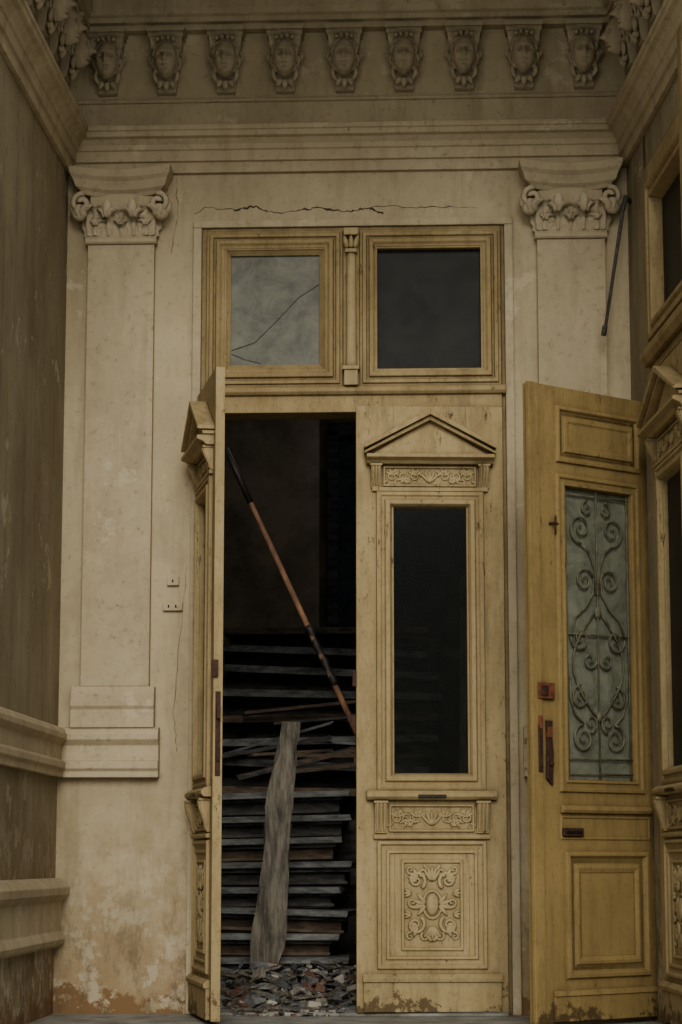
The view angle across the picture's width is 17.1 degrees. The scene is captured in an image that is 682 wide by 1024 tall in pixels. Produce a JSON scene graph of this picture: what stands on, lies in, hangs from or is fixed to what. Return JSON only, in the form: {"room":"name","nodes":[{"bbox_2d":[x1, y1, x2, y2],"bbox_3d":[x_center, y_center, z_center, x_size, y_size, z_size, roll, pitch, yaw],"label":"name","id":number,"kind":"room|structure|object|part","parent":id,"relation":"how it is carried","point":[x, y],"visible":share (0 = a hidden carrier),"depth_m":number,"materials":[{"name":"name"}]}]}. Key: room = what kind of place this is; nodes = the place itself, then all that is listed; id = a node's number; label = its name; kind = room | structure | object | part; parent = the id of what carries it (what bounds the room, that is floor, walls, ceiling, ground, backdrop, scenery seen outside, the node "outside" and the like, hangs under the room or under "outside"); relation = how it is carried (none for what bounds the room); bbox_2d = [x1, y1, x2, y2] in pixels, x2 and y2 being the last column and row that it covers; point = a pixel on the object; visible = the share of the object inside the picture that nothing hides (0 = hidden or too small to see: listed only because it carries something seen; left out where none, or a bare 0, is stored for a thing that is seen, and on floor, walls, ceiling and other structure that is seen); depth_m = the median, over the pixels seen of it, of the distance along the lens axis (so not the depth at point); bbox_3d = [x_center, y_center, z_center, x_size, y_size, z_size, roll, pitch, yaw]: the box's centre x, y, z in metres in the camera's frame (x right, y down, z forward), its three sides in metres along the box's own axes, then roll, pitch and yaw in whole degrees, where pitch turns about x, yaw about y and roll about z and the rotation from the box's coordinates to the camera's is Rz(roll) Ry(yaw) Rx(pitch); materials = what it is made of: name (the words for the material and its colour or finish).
{"room":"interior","nodes":[
{"label":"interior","id":0,"kind":"room"},
{"bbox_2d":[0,9,70,1023],"bbox_3d":[-1.670,-0.401,10.070,0.300,5.960,3.399,0,-9,3],"label":"wall","id":1,"kind":"structure","parent":0,"point":[34,182],"depth_m":10.79,"materials":[{"name":"paint"}]},
{"bbox_2d":[0,707,66,777],"bbox_3d":[-1.488,0.972,9.900,0.060,0.254,3.300,0,-9,3],"label":"trim","id":2,"kind":"structure","parent":1,"relation":"attached to","point":[29,744],"depth_m":10.56,"materials":[{"name":"paint"}]},
{"bbox_2d":[0,878,69,958],"bbox_3d":[-1.478,1.757,9.759,0.082,0.340,3.260,0,-9,3],"label":"baseboard","id":3,"kind":"structure","parent":1,"relation":"attached to","point":[30,909],"depth_m":10.47,"materials":[{"name":"paint"}]},
{"bbox_2d":[0,0,87,175],"bbox_3d":[-1.451,-2.124,10.527,0.118,0.245,3.000,0,-9,3],"label":"trim","id":4,"kind":"structure","parent":1,"relation":"attached to","point":[24,48],"depth_m":10.83,"materials":[{"name":"paint"}]},
{"bbox_2d":[79,0,91,18],"bbox_3d":[-1.420,-2.893,10.645,0.180,0.260,3.000,0,-9,3],"label":"trim","id":5,"kind":"structure","parent":1,"relation":"attached to","point":[85,5],"depth_m":11.89,"materials":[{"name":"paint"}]},
{"bbox_3d":[-1.501,-2.400,10.573,0.019,0.025,3.000,0,-9,3],"label":"trim","id":6,"kind":"structure","parent":1,"relation":"attached to","visible":0},
{"bbox_2d":[26,0,45,12],"bbox_3d":[-1.407,-2.558,10.846,0.181,0.340,0.205,0,-9,3],"label":"ornamental face","id":7,"kind":"object","parent":6,"relation":"on","point":[33,5],"visible":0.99,"depth_m":10.81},
{"bbox_2d":[38,0,75,37],"bbox_3d":[-1.391,-2.508,11.172,0.181,0.340,0.205,0,-9,3],"label":"ornamental face","id":8,"kind":"object","parent":6,"relation":"on","point":[52,12],"visible":1,"depth_m":11.12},
{"bbox_2d":[49,0,86,60],"bbox_3d":[-1.375,-2.458,11.498,0.181,0.340,0.205,0,-9,3],"label":"ornamental face","id":9,"kind":"object","parent":6,"relation":"on","point":[67,33],"visible":0.79,"depth_m":11.45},
{"bbox_2d":[61,11,96,82],"bbox_3d":[-1.359,-2.407,11.824,0.181,0.340,0.205,0,-9,3],"label":"ornamental face","id":10,"kind":"object","parent":6,"relation":"on","point":[78,55],"visible":0.61,"depth_m":11.77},
{"bbox_2d":[223,419,319,672],"bbox_3d":[-1.120,0.794,15.988,1.940,4.800,0.100,0,-9,3],"label":"wall","id":11,"kind":"structure","parent":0,"point":[278,461],"depth_m":16.02,"materials":[{"name":"black paint"}]},
{"bbox_2d":[320,419,355,626],"bbox_3d":[0.097,0.907,16.721,4.500,4.800,0.100,0,-9,3],"label":"door frame","id":12,"kind":"structure","parent":11,"relation":"attached to","point":[323,422],"depth_m":16.82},
{"bbox_2d":[53,27,630,1014],"bbox_3d":[0.083,-0.128,11.842,3.630,5.960,0.350,0,-9,3],"label":"wall","id":13,"kind":"structure","parent":0,"point":[121,843],"depth_m":11.78,"materials":[{"name":"paint"}]},
{"bbox_2d":[60,164,173,777],"bbox_3d":[-1.161,-0.232,11.655,0.559,3.168,0.169,0,-9,3],"label":"pilaster","id":14,"kind":"object","parent":13,"relation":"attached to","point":[112,732],"visible":0.99,"depth_m":11.68,"materials":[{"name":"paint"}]},
{"bbox_2d":[163,602,182,610],"bbox_3d":[-0.860,0.483,11.603,0.100,0.044,0.026,0,-9,3],"label":"light switch","id":15,"kind":"object","parent":13,"relation":"attached to","point":[167,606],"visible":1,"depth_m":11.60,"materials":[{"name":"paint"}]},
{"bbox_2d":[167,577,178,585],"bbox_3d":[-0.860,0.354,11.623,0.060,0.044,0.026,0,-9,3],"label":"light switch","id":16,"kind":"object","parent":13,"relation":"attached to","point":[171,581],"visible":1,"depth_m":11.62,"materials":[{"name":"paint"}]},
{"bbox_2d":[173,569,186,750],"bbox_3d":[-0.822,0.744,11.573,0.067,0.945,0.001,0,-9,3],"label":"crack","id":17,"kind":"object","parent":13,"relation":"attached to","point":[186,569],"visible":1,"depth_m":11.57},
{"bbox_2d":[181,367,224,1021],"bbox_3d":[-0.689,0.886,11.135,0.142,3.110,0.735,2,-9,-11],"label":"door","id":18,"kind":"structure","parent":13,"relation":"in","point":[204,431],"depth_m":10.96,"materials":[{"name":"paint"}]},
{"bbox_2d":[195,461,208,943],"bbox_3d":[-0.678,0.909,11.133,0.036,2.379,0.491,2,-9,-13],"label":"carving","id":19,"kind":"object","parent":18,"relation":"attached to","point":[202,470],"visible":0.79,"depth_m":11.00,"materials":[{"name":"paint"}]},
{"bbox_2d":[211,659,217,676],"bbox_3d":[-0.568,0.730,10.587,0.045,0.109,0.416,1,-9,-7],"label":"lock plate","id":20,"kind":"object","parent":18,"relation":"attached to","point":[214,671],"depth_m":10.78,"materials":[{"name":"metal"}]},
{"bbox_2d":[215,691,220,775],"bbox_3d":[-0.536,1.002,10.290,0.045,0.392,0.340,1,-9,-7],"label":"lock plate","id":21,"kind":"object","parent":18,"relation":"attached to","point":[218,693],"depth_m":10.74,"materials":[{"name":"metal"}]},
{"bbox_2d":[206,230,342,386],"bbox_3d":[-0.344,-1.051,11.826,0.708,0.830,0.103,0,-9,3],"label":"window","id":22,"kind":"structure","parent":13,"relation":"in","point":[328,245],"depth_m":11.82,"materials":[{"name":"glass"}]},
{"bbox_3d":[-0.318,-1.044,11.839,0.573,0.660,0.006,0,-9,3],"label":"pane","id":23,"kind":"part","parent":22,"relation":"part of","materials":[{"name":"grey glass"}]},
{"bbox_2d":[232,284,318,363],"bbox_3d":[-0.324,-0.991,11.826,0.492,0.444,0.005,0,-9,3],"label":"crack","id":24,"kind":"object","parent":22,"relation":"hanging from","point":[318,284],"visible":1,"depth_m":11.82,"materials":[{"name":"grey paint"}]},
{"bbox_2d":[234,205,383,213],"bbox_3d":[-0.170,-1.585,11.900,0.785,0.060,0.004,0,-9,3],"label":"crack","id":25,"kind":"object","parent":13,"relation":"attached to","point":[249,206],"visible":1,"depth_m":11.90,"materials":[{"name":"black"}]},
{"bbox_2d":[75,91,618,104],"bbox_3d":[0.025,-2.184,11.975,2.930,0.025,0.019,0,-9,3],"label":"trim","id":26,"kind":"structure","parent":13,"relation":"attached to","point":[606,93],"depth_m":11.97,"materials":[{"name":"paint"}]},
{"bbox_2d":[88,27,127,96],"bbox_3d":[-1.237,-2.383,11.984,0.205,0.340,0.181,0,-9,3],"label":"ornamental face","id":27,"kind":"object","parent":26,"relation":"on","point":[109,43],"visible":1,"depth_m":11.98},
{"bbox_2d":[146,26,186,95],"bbox_3d":[-0.924,-2.385,11.969,0.205,0.340,0.181,0,-9,3],"label":"ornamental face","id":28,"kind":"object","parent":26,"relation":"on","point":[166,59],"visible":1,"depth_m":11.97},
{"bbox_2d":[206,25,245,95],"bbox_3d":[-0.610,-2.387,11.954,0.205,0.340,0.181,0,-9,3],"label":"ornamental face","id":29,"kind":"object","parent":26,"relation":"on","point":[225,58],"visible":1,"depth_m":11.95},
{"bbox_2d":[265,24,304,94],"bbox_3d":[-0.296,-2.390,11.939,0.205,0.340,0.181,0,-9,3],"label":"ornamental face","id":30,"kind":"object","parent":26,"relation":"on","point":[285,56],"visible":1,"depth_m":11.94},
{"bbox_2d":[325,23,363,93],"bbox_3d":[0.017,-2.392,11.924,0.205,0.340,0.181,0,-9,3],"label":"ornamental face","id":31,"kind":"object","parent":26,"relation":"on","point":[344,56],"visible":1,"depth_m":11.92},
{"bbox_2d":[385,22,423,92],"bbox_3d":[0.331,-2.394,11.909,0.205,0.340,0.181,0,-9,3],"label":"ornamental face","id":32,"kind":"object","parent":26,"relation":"on","point":[404,54],"visible":1,"depth_m":11.91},
{"bbox_2d":[444,21,482,91],"bbox_3d":[0.645,-2.397,11.894,0.205,0.340,0.181,0,-9,3],"label":"ornamental face","id":33,"kind":"object","parent":26,"relation":"on","point":[463,54],"visible":1,"depth_m":11.89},
{"bbox_2d":[504,20,542,90],"bbox_3d":[0.958,-2.399,11.880,0.205,0.340,0.181,0,-9,3],"label":"ornamental face","id":34,"kind":"object","parent":26,"relation":"on","point":[523,53],"visible":1,"depth_m":11.88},
{"bbox_2d":[564,19,602,89],"bbox_3d":[1.272,-2.401,11.865,0.205,0.340,0.181,0,-9,3],"label":"ornamental face","id":35,"kind":"object","parent":26,"relation":"on","point":[583,52],"visible":1,"depth_m":11.86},
{"bbox_2d":[88,0,608,35],"bbox_3d":[0.021,-2.688,11.971,2.930,0.260,0.180,0,-9,3],"label":"trim","id":36,"kind":"structure","parent":13,"relation":"attached to","point":[135,16],"depth_m":11.95,"materials":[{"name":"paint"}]},
{"bbox_2d":[73,118,625,173],"bbox_3d":[0.022,-1.915,11.883,2.930,0.245,0.118,0,-9,3],"label":"trim","id":37,"kind":"structure","parent":13,"relation":"attached to","point":[445,145],"depth_m":11.88,"materials":[{"name":"paint"}]},
{"bbox_2d":[343,227,359,385],"bbox_3d":[0.053,-1.062,11.765,0.086,0.833,0.080,0,-9,3],"label":"trim","id":38,"kind":"structure","parent":13,"relation":"attached to","point":[351,369],"depth_m":11.75,"materials":[{"name":"paint"}]},
{"bbox_2d":[185,217,521,1015],"bbox_3d":[0.060,0.481,11.557,1.668,4.070,0.030,0,-9,3],"label":"trim","id":39,"kind":"structure","parent":13,"relation":"attached to","point":[507,222],"depth_m":11.61,"materials":[{"name":"paint"}]},
{"bbox_2d":[201,225,512,1014],"bbox_3d":[0.063,0.510,11.618,1.578,4.030,0.220,0,-9,3],"label":"trim","id":40,"kind":"structure","parent":13,"relation":"attached to","point":[299,402],"depth_m":11.71,"materials":[{"name":"paint"}]},
{"bbox_2d":[220,1009,508,1016],"bbox_3d":[0.066,2.487,11.273,1.527,0.018,0.220,0,-9,3],"label":"threshold","id":41,"kind":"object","parent":13,"relation":"attached to","point":[223,1012],"depth_m":11.16,"materials":[{"name":"stone"}]},
{"bbox_2d":[368,205,472,208],"bbox_3d":[0.419,-1.596,11.874,0.602,0.023,0.001,0,-9,3],"label":"crack","id":42,"kind":"object","parent":13,"relation":"attached to","point":[388,205],"visible":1,"depth_m":11.87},
{"bbox_2d":[360,228,500,385],"bbox_3d":[0.463,-1.057,11.788,0.728,0.830,0.103,0,-9,3],"label":"window","id":43,"kind":"structure","parent":13,"relation":"in","point":[487,241],"depth_m":11.78,"materials":[{"name":"glass"}]},
{"bbox_3d":[0.448,-1.050,11.802,0.575,0.660,0.006,0,-9,3],"label":"pane","id":44,"kind":"part","parent":43,"relation":"part of","materials":[{"name":"black glass"}]},
{"bbox_2d":[356,406,508,1012],"bbox_3d":[0.452,0.960,11.381,0.750,3.040,0.142,0,-9,-2],"label":"door","id":45,"kind":"structure","parent":13,"relation":"in","point":[395,973],"depth_m":11.34,"materials":[{"name":"paint"}]},
{"bbox_2d":[350,701,355,726],"bbox_3d":[0.058,1.014,11.383,0.025,0.125,0.045,1,-9,-6],"label":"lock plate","id":46,"kind":"object","parent":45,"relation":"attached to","point":[352,720],"depth_m":11.38,"materials":[{"name":"metal"}]},
{"bbox_2d":[352,670,355,686],"bbox_3d":[0.063,0.839,11.411,0.015,0.080,0.045,1,-9,-6],"label":"lock plate","id":47,"kind":"object","parent":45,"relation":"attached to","point":[353,671],"depth_m":11.39,"materials":[{"name":"metal"}]},
{"bbox_2d":[354,751,355,766],"bbox_3d":[0.068,1.236,11.350,0.005,0.075,0.045,1,-9,-6],"label":"lock plate","id":48,"kind":"object","parent":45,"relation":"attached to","point":[354,751],"depth_m":11.35,"materials":[{"name":"metal"}]},
{"bbox_2d":[382,468,476,941],"bbox_3d":[0.452,0.950,11.393,0.491,2.379,0.036,1,-9,-4],"label":"carving","id":49,"kind":"object","parent":45,"relation":"attached to","point":[431,904],"visible":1,"depth_m":11.25,"materials":[{"name":"paint"}]},
{"bbox_2d":[418,795,445,797],"bbox_3d":[0.454,1.413,11.282,0.140,0.016,0.026,0,-9,-2],"label":"mail slot","id":50,"kind":"object","parent":45,"relation":"attached to","point":[419,796],"visible":1,"depth_m":11.27,"materials":[{"name":"metal"}]},
{"bbox_2d":[518,157,622,776],"bbox_3d":[1.198,-0.249,11.543,0.569,3.168,0.169,0,-9,3],"label":"pilaster","id":51,"kind":"object","parent":13,"relation":"attached to","point":[567,208],"visible":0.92,"depth_m":11.72,"materials":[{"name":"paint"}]},
{"bbox_2d":[27,1014,662,1023],"bbox_3d":[-0.211,1.974,6.898,12.000,0.300,21.200,0,-9,3],"label":"floor","id":52,"kind":"structure","parent":0,"point":[53,1018],"depth_m":10.85,"materials":[{"name":"stone"}]},
{"bbox_2d":[250,721,300,963],"bbox_3d":[-0.374,1.860,12.150,0.312,1.476,0.090,0,-9,3],"label":"board","id":53,"kind":"object","parent":52,"relation":"on","point":[269,927],"visible":0.85,"depth_m":12.14,"materials":[{"name":"grey wood"}]},
{"bbox_2d":[220,958,355,1016],"bbox_3d":[-0.088,2.416,11.552,1.198,0.255,0.901,0,-9,3],"label":"rubble pile","id":54,"kind":"object","parent":52,"relation":"on","point":[265,986],"visible":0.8,"depth_m":11.60,"materials":[{"name":"stone"}]},
{"bbox_2d":[225,448,355,736],"bbox_3d":[-0.185,0.572,11.841,0.877,1.829,0.047,1,-9,-7],"label":"leaning pole","id":55,"kind":"object","parent":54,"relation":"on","point":[324,661],"visible":0.92,"depth_m":11.84,"materials":[{"name":"wood"}]},
{"bbox_2d":[221,626,444,969],"bbox_3d":[-0.124,1.726,13.819,1.724,2.310,3.131,0,-9,3],"label":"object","id":56,"kind":"structure","parent":52,"relation":"on","point":[272,676],"depth_m":13.67,"materials":[{"name":"grey wood"}]},
{"bbox_2d":[460,569,467,772],"bbox_3d":[0.607,1.474,12.324,0.196,2.351,0.097,0,-9,3],"label":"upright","id":57,"kind":"object","parent":52,"relation":"on","point":[463,652],"visible":0.09,"depth_m":12.39,"materials":[{"name":"black"}]},
{"bbox_2d":[625,0,677,1023],"bbox_3d":[1.764,-0.424,9.923,0.400,5.960,3.380,0,-9,-3],"label":"wall","id":58,"kind":"structure","parent":0,"point":[667,112],"depth_m":11.20,"materials":[{"name":"paint"}]},
{"bbox_2d":[522,381,657,1023],"bbox_3d":[1.187,0.892,10.783,0.813,2.980,0.076,7,-11,-38],"label":"door","id":59,"kind":"structure","parent":58,"relation":"in","point":[592,906],"depth_m":10.75,"materials":[{"name":"paint"}]},
{"bbox_2d":[549,515,558,533],"bbox_3d":[1.010,0.061,10.737,0.063,0.090,0.018,7,-11,-38],"label":"cross","id":60,"kind":"object","parent":59,"relation":"attached to","point":[555,522],"depth_m":10.73,"materials":[{"name":"metal"}]},
{"bbox_2d":[538,682,583,835],"bbox_3d":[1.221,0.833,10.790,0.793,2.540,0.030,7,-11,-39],"label":"hardware piece","id":61,"kind":"object","parent":59,"relation":"attached to","point":[545,690],"visible":0.84,"depth_m":10.54,"materials":[{"name":"metal"}]},
{"bbox_3d":[1.219,0.590,10.885,0.460,1.410,0.007,7,-11,-38],"label":"frosted pane","id":62,"kind":"part","parent":59,"relation":"part of","materials":[{"name":"grey glass"}]},
{"bbox_2d":[565,487,632,780],"bbox_3d":[1.231,0.587,10.870,0.440,1.390,0.024,7,-11,-38],"label":"grille","id":63,"kind":"object","parent":59,"relation":"attached to","point":[596,578],"visible":1,"depth_m":10.88,"materials":[{"name":"black metal"}]},
{"bbox_2d":[602,0,610,8],"bbox_3d":[1.465,-2.914,10.506,0.180,0.260,3.000,0,-9,-3],"label":"trim","id":64,"kind":"structure","parent":58,"relation":"attached to","point":[606,3],"depth_m":11.83,"materials":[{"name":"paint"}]},
{"bbox_2d":[601,195,631,335],"bbox_3d":[1.421,-1.259,11.592,0.200,0.744,0.066,4,-10,-23],"label":"rod","id":65,"kind":"object","parent":58,"relation":"attached to","point":[626,198],"visible":1,"depth_m":11.58,"materials":[{"name":"grey paint"}]},
{"bbox_2d":[606,0,681,167],"bbox_3d":[1.496,-2.145,10.389,0.118,0.245,3.000,0,-9,-3],"label":"trim","id":66,"kind":"structure","parent":58,"relation":"attached to","point":[653,72],"depth_m":10.89,"materials":[{"name":"paint"}]},
{"bbox_2d":[640,25,681,1023],"bbox_3d":[1.593,-0.011,9.780,0.150,4.500,2.440,0,-9,-3],"label":"door","id":67,"kind":"structure","parent":58,"relation":"in","point":[664,319],"depth_m":10.85,"materials":[{"name":"paint"}]},
{"bbox_2d":[636,340,681,1023],"bbox_3d":[1.520,0.779,10.324,0.141,3.073,1.037,0,-9,-3],"label":"door","id":68,"kind":"structure","parent":67,"relation":"attached to","point":[661,408],"depth_m":10.55,"materials":[{"name":"paint"}]},
{"bbox_2d":[664,787,674,791],"bbox_3d":[1.490,1.254,10.249,0.026,0.016,0.197,0,-9,-3],"label":"mail slot","id":69,"kind":"object","parent":68,"relation":"attached to","point":[671,788],"visible":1,"depth_m":10.24,"materials":[{"name":"metal"}]},
{"bbox_2d":[658,423,681,949],"bbox_3d":[1.529,0.785,10.323,0.036,2.379,0.690,0,-9,-1],"label":"carving","id":70,"kind":"object","parent":68,"relation":"attached to","point":[676,812],"visible":0.98,"depth_m":10.30,"materials":[{"name":"paint"}]},
{"bbox_3d":[1.557,0.473,10.373,0.005,1.405,0.534,0,-9,-3],"label":"glass pane","id":71,"kind":"part","parent":68,"relation":"part of","materials":[{"name":"black glass"}]},
{"bbox_3d":[1.617,-1.399,10.061,0.005,0.630,2.050,0,-9,-3],"label":"upper panes","id":72,"kind":"part","parent":67,"relation":"part of","materials":[{"name":"black glass"}]},
{"label":"trim","id":73,"kind":"structure","parent":58,"relation":"attached to","visible":0},
{"bbox_2d":[599,0,635,69],"bbox_3d":[1.411,-2.438,11.623,0.181,0.340,0.205,0,-9,-3],"label":"ornamental face","id":74,"kind":"object","parent":73,"relation":"on","point":[619,43],"visible":0.69,"depth_m":11.57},
{"bbox_2d":[610,0,647,46],"bbox_3d":[1.426,-2.489,11.296,0.181,0.340,0.205,0,-9,-3],"label":"ornamental face","id":75,"kind":"object","parent":73,"relation":"on","point":[628,15],"visible":0.93,"depth_m":11.24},
{"bbox_2d":[629,0,659,22],"bbox_3d":[1.441,-2.539,10.968,0.181,0.340,0.205,0,-9,-3],"label":"ornamental face","id":76,"kind":"object","parent":73,"relation":"on","point":[649,9],"visible":1,"depth_m":10.92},
{"bbox_3d":[-2.216,0.556,14.442,0.100,4.800,4.730,0,-9,3],"label":"wall","id":77,"kind":"structure","parent":0,"visible":0},
{"bbox_2d":[327,422,465,772],"bbox_3d":[0.541,1.300,16.513,1.280,3.960,0.130,0,-9,3],"label":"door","id":78,"kind":"structure","parent":77,"relation":"in","point":[430,545],"depth_m":16.64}
]}

